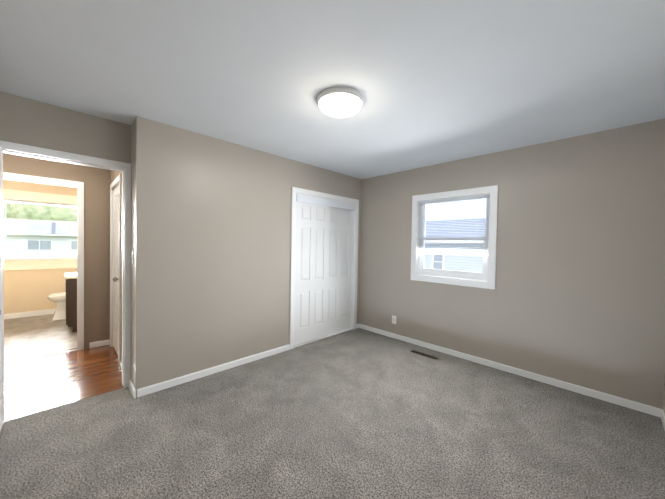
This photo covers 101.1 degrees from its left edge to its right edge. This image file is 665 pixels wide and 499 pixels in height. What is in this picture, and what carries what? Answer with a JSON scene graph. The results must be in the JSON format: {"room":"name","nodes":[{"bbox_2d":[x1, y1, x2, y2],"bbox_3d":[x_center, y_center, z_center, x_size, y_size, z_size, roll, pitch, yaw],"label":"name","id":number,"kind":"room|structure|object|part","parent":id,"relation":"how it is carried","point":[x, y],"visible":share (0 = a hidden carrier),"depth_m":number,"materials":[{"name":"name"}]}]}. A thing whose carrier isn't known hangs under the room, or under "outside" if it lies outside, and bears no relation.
{"room":"empty bedroom","nodes":[
{"label":"empty bedroom","id":0,"kind":"room"},
{"bbox_2d":[3,179,76,313],"bbox_3d":[-5.477,-0.007,4.783,2.400,2.500,0.150,0,2,-45],"label":"wall","id":1,"kind":"structure","parent":0,"point":[27,290],"depth_m":4.86,"materials":[{"name":"yellow paint"}]},
{"bbox_2d":[4,309,55,318],"bbox_3d":[-5.440,1.139,4.748,2.100,0.090,0.012,0,2,-45],"label":"baseboard","id":2,"kind":"structure","parent":1,"relation":"attached to","point":[28,314],"depth_m":4.82,"materials":[{"name":"white wood"}]},
{"bbox_2d":[3,189,76,270],"bbox_3d":[-5.368,-0.331,4.794,1.930,1.370,0.090,0,2,-45],"label":"window frame","id":3,"kind":"structure","parent":1,"relation":"attached to","point":[35,264],"depth_m":4.88,"materials":[{"name":"yellow wood"}]},
{"bbox_2d":[3,201,76,259],"bbox_3d":[-5.425,-0.338,4.851,1.830,1.040,0.070,0,2,-45],"label":"window","id":4,"kind":"structure","parent":1,"relation":"in","point":[32,258],"depth_m":4.94,"materials":[{"name":"glass"}]},
{"bbox_2d":[3,199,76,237],"bbox_3d":[-5.378,-0.525,4.803,1.740,0.658,0.039,0,2,-45],"label":"window blind","id":5,"kind":"object","parent":4,"relation":"attached to","point":[32,202],"visible":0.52,"depth_m":4.85,"materials":[{"name":"white plastic"}]},
{"bbox_2d":[4,314,76,361],"bbox_3d":[-4.580,1.247,3.879,2.160,0.058,2.460,0,2,-45],"label":"floor","id":6,"kind":"structure","parent":0,"point":[30,336],"depth_m":3.84,"materials":[{"name":"beige tile"}]},
{"bbox_2d":[47,292,65,320],"bbox_3d":[-4.583,0.811,4.887,0.721,0.770,0.460,0,2,-45],"label":"toilet","id":7,"kind":"object","parent":6,"relation":"on","point":[60,310],"visible":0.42,"depth_m":4.66,"materials":[{"name":"ceramic"}]},
{"bbox_2d":[64,272,76,331],"bbox_3d":[-3.922,0.751,4.370,0.519,0.934,0.642,0,2,-45],"label":"bathroom vanity","id":8,"kind":"object","parent":6,"relation":"on","point":[71,297],"visible":0.35,"depth_m":4.02,"materials":[{"name":"brown wood"}]},
{"bbox_2d":[3,153,110,348],"bbox_3d":[-3.871,0.060,2.723,2.585,2.500,0.120,0,2,-45],"label":"wall","id":9,"kind":"structure","parent":0,"point":[97,182],"depth_m":3.46,"materials":[{"name":"brown paint"}]},
{"bbox_2d":[3,172,83,350],"bbox_3d":[-3.449,0.208,3.146,0.864,2.082,0.152,0,2,-45],"label":"door frame","id":10,"kind":"structure","parent":9,"relation":"attached to","point":[79,186],"depth_m":3.37,"materials":[{"name":"white wood"}]},
{"bbox_2d":[89,339,121,370],"bbox_3d":[-3.381,1.234,2.229,2.585,0.068,1.330,0,2,-45],"label":"baseboard","id":11,"kind":"structure","parent":9,"relation":"attached to","point":[99,343],"depth_m":3.52,"materials":[{"name":"white wood"}]},
{"bbox_2d":[4,345,123,421],"bbox_3d":[-3.340,1.300,2.273,2.705,0.056,1.570,0,2,-45],"label":"floor","id":12,"kind":"structure","parent":0,"point":[34,385],"depth_m":2.69,"materials":[{"name":"brown wood"}]},
{"bbox_2d":[4,349,77,363],"bbox_3d":[-3.460,1.249,3.158,0.760,0.008,0.050,0,2,-45],"label":"threshold","id":13,"kind":"object","parent":12,"relation":"on","point":[39,356],"visible":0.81,"depth_m":3.19,"materials":[{"name":"wood"}]},
{"bbox_2d":[0,91,130,163],"bbox_3d":[-2.851,0.098,1.692,2.585,2.500,0.120,0,2,-45],"label":"wall","id":14,"kind":"structure","parent":0,"point":[26,121],"depth_m":2.22,"materials":[{"name":"beige paint"}]},
{"bbox_2d":[0,145,4,430],"bbox_3d":[-2.188,0.279,1.734,0.151,2.015,0.775,0,2,-45],"label":"bedroom door","id":15,"kind":"structure","parent":14,"relation":"in","point":[2,417],"depth_m":1.96,"materials":[{"name":"white wood"}]},
{"bbox_2d":[0,140,130,387],"bbox_3d":[-2.238,0.245,2.304,0.852,2.082,0.152,0,2,-45],"label":"door frame","id":16,"kind":"structure","parent":14,"relation":"attached to","point":[46,154],"depth_m":2.52,"materials":[{"name":"white wood"}]},
{"bbox_2d":[112,116,152,396],"bbox_3d":[-2.306,0.081,3.061,0.124,2.500,1.840,0,2,-45],"label":"wall","id":17,"kind":"structure","parent":0,"point":[141,245],"depth_m":2.41,"materials":[{"name":"beige paint"}]},
{"bbox_2d":[112,184,118,354],"bbox_3d":[-2.581,0.245,3.245,0.110,2.012,0.714,0,2,-45],"label":"end door","id":18,"kind":"structure","parent":17,"relation":"in","point":[115,279],"depth_m":3.33,"materials":[{"name":"white wood"}]},
{"bbox_2d":[110,174,120,366],"bbox_3d":[-2.538,0.222,3.287,0.136,2.082,0.824,0,2,-45],"label":"door frame","id":19,"kind":"structure","parent":17,"relation":"attached to","point":[115,182],"depth_m":3.41,"materials":[{"name":"white wood"}]},
{"bbox_2d":[152,121,361,384],"bbox_3d":[-0.621,0.102,3.519,2.915,2.500,0.120,0,2,-45],"label":"wall","id":20,"kind":"structure","parent":0,"point":[221,247],"depth_m":2.87,"materials":[{"name":"beige paint"}]},
{"bbox_2d":[132,344,289,398],"bbox_3d":[-1.140,1.260,2.955,1.646,0.068,0.012,0,2,-45],"label":"baseboard","id":21,"kind":"structure","parent":20,"relation":"attached to","point":[150,389],"depth_m":2.78,"materials":[{"name":"white wood"}]},
{"bbox_2d":[294,328,351,346],"bbox_3d":[-0.125,1.283,4.039,1.164,0.016,0.084,0,2,-45],"label":"sill","id":22,"kind":"structure","parent":20,"relation":"attached to","point":[338,332],"depth_m":4.09,"materials":[{"name":"white plastic"}]},
{"bbox_2d":[294,202,328,345],"bbox_3d":[-0.292,0.291,3.808,0.602,1.962,0.034,0,2,-45],"label":"slider","id":23,"kind":"object","parent":22,"relation":"on","point":[311,262],"visible":0.9,"depth_m":3.78,"materials":[{"name":"white wood"}]},
{"bbox_2d":[327,207,351,333],"bbox_3d":[0.078,0.289,4.230,0.602,1.962,0.034,0,2,-45],"label":"slider","id":24,"kind":"object","parent":22,"relation":"on","point":[339,269],"visible":0.77,"depth_m":4.24,"materials":[{"name":"white wood"}]},
{"bbox_2d":[289,187,358,349],"bbox_3d":[-0.108,0.243,4.020,1.320,2.095,0.136,0,2,-45],"label":"trim","id":25,"kind":"structure","parent":20,"relation":"attached to","point":[354,265],"depth_m":3.91,"materials":[{"name":"white wood"}]},
{"bbox_2d":[296,194,354,209],"bbox_3d":[-0.055,-0.674,3.966,1.162,0.099,0.020,0,2,-45],"label":"valance","id":26,"kind":"object","parent":20,"relation":"attached to","point":[321,201],"visible":0.86,"depth_m":3.89,"materials":[{"name":"white wood"}]},
{"bbox_2d":[0,328,664,498],"bbox_3d":[0.051,1.361,2.070,4.000,0.060,3.490,0,2,-45],"label":"floor carpet","id":27,"kind":"object","parent":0,"point":[358,413],"visible":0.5,"depth_m":1.94,"materials":[{"name":"grey carpet"}]},
{"bbox_2d":[410,350,438,359],"bbox_3d":[1.151,1.320,3.438,0.075,0.008,0.350,0,2,-45],"label":"air vent register","id":28,"kind":"object","parent":27,"relation":"on","point":[424,354],"visible":1,"depth_m":3.43,"materials":[{"name":"brown metal"}]},
{"bbox_2d":[0,0,664,178],"bbox_3d":[0.106,-1.158,2.032,4.270,0.100,3.730,0,2,-45],"label":"ceiling","id":29,"kind":"structure","parent":0,"point":[433,82],"depth_m":1.67,"materials":[{"name":"white paint"}]},
{"bbox_2d":[317,87,363,117],"bbox_3d":[0.058,-1.060,2.031,0.344,0.097,0.344,0,2,-45],"label":"ceiling light","id":30,"kind":"object","parent":29,"relation":"attached to","point":[340,102],"visible":1,"depth_m":1.94,"materials":[{"name":"white glass"}]},
{"bbox_2d":[359,119,664,408],"bbox_3d":[1.642,0.143,3.410,0.150,2.500,3.460,0,2,-45],"label":"wall","id":31,"kind":"structure","parent":0,"point":[576,296],"depth_m":2.73,"materials":[{"name":"beige paint"}]},
{"bbox_2d":[392,315,395,323],"bbox_3d":[0.909,1.039,4.039,0.009,0.116,0.072,0,2,-45],"label":"electrical outlet plate","id":32,"kind":"object","parent":31,"relation":"attached to","point":[393,319],"visible":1,"depth_m":4.04,"materials":[{"name":"white plastic"}]},
{"bbox_2d":[411,185,497,289],"bbox_3d":[1.524,-0.148,3.500,0.141,1.175,1.050,0,2,-45],"label":"window","id":33,"kind":"structure","parent":31,"relation":"in","point":[485,278],"depth_m":3.42,"materials":[{"name":"white plastic"}]},
{"bbox_2d":[418,194,489,255],"bbox_3d":[1.504,-0.291,3.475,0.038,0.720,0.874,0,2,-45],"label":"window blind","id":34,"kind":"object","parent":33,"relation":"attached to","point":[454,199],"visible":0.88,"depth_m":3.44,"materials":[{"name":"white plastic"}]},
{"bbox_3d":[1.547,-0.148,3.523,0.075,1.011,0.886,0,2,-45],"label":"vinyl frame","id":35,"kind":"part","parent":33,"relation":"part of","materials":[{"name":"white plastic"}]},
{"bbox_3d":[1.544,-0.164,3.519,0.033,0.903,0.765,0,2,-45],"label":"glass","id":36,"kind":"part","parent":33,"relation":"part of","materials":[{"name":"clear glass"}]},
{"bbox_2d":[356,324,657,416],"bbox_3d":[1.541,1.298,3.379,0.040,0.068,3.180,0,2,-45],"label":"baseboard","id":37,"kind":"structure","parent":31,"relation":"attached to","point":[624,402],"depth_m":2.85,"materials":[{"name":"white wood"}]},
{"bbox_2d":[663,374,664,413],"bbox_3d":[1.299,0.188,0.721,4.120,2.500,0.120,0,2,-45],"label":"wall","id":38,"kind":"structure","parent":0,"point":[664,396],"depth_m":2.21,"materials":[{"name":"beige paint"}]},
{"bbox_2d":[658,408,664,429],"bbox_3d":[1.275,1.342,0.832,4.000,0.068,0.012,0,2,-45],"label":"baseboard","id":39,"kind":"structure","parent":38,"relation":"attached to","point":[661,414],"depth_m":2.18,"materials":[{"name":"white wood"}]},
{"label":"outside","id":40,"kind":"structure","parent":0,"visible":0},
{"bbox_3d":[-2.379,1.761,8.792,70.000,0.100,70.000,0,2,-45],"label":"grass","id":41,"kind":"structure","parent":40,"visible":0},
{"bbox_2d":[3,218,76,257],"bbox_3d":[-29.417,-0.957,33.276,39.000,4.456,9.641,0,2,-45],"label":"neighboring house","id":42,"kind":"structure","parent":41,"relation":"on","point":[38,229],"depth_m":27.58,"materials":[{"name":"white"}]},
{"bbox_3d":[-26.262,-0.763,30.087,39.000,1.700,0.620,0,2,-45],"label":"trim","id":43,"kind":"part","parent":42,"relation":"part of","materials":[{"name":"white plastic"}]},
{"bbox_3d":[-26.783,-0.445,29.974,18.100,0.890,0.004,0,2,-45],"label":"glass","id":44,"kind":"part","parent":42,"relation":"part of","materials":[{"name":"grey glass"}]},
{"bbox_2d":[424,218,485,272],"bbox_3d":[8.923,0.540,11.485,7.440,3.832,26.600,0,2,-45],"label":"neighboring house","id":45,"kind":"structure","parent":41,"relation":"on","point":[464,263],"depth_m":11.12,"materials":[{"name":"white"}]},
{"bbox_3d":[5.797,0.561,9.941,0.004,0.600,4.400,0,2,-45],"label":"glass","id":46,"kind":"part","parent":45,"relation":"part of","materials":[{"name":"glass"}]},
{"bbox_3d":[6.439,0.305,9.019,0.440,1.310,26.600,0,2,-45],"label":"trim","id":47,"kind":"part","parent":45,"relation":"part of","materials":[{"name":"white plastic"}]},
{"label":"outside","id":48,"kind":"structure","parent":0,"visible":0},
{"bbox_2d":[3,202,76,221],"bbox_3d":[-32.758,-7.222,40.332,63.375,15.596,12.332,0,2,-45],"label":"trees","id":49,"kind":"object","parent":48,"point":[50,213],"depth_m":33.08,"materials":[{"name":"green plant"}]}
]}

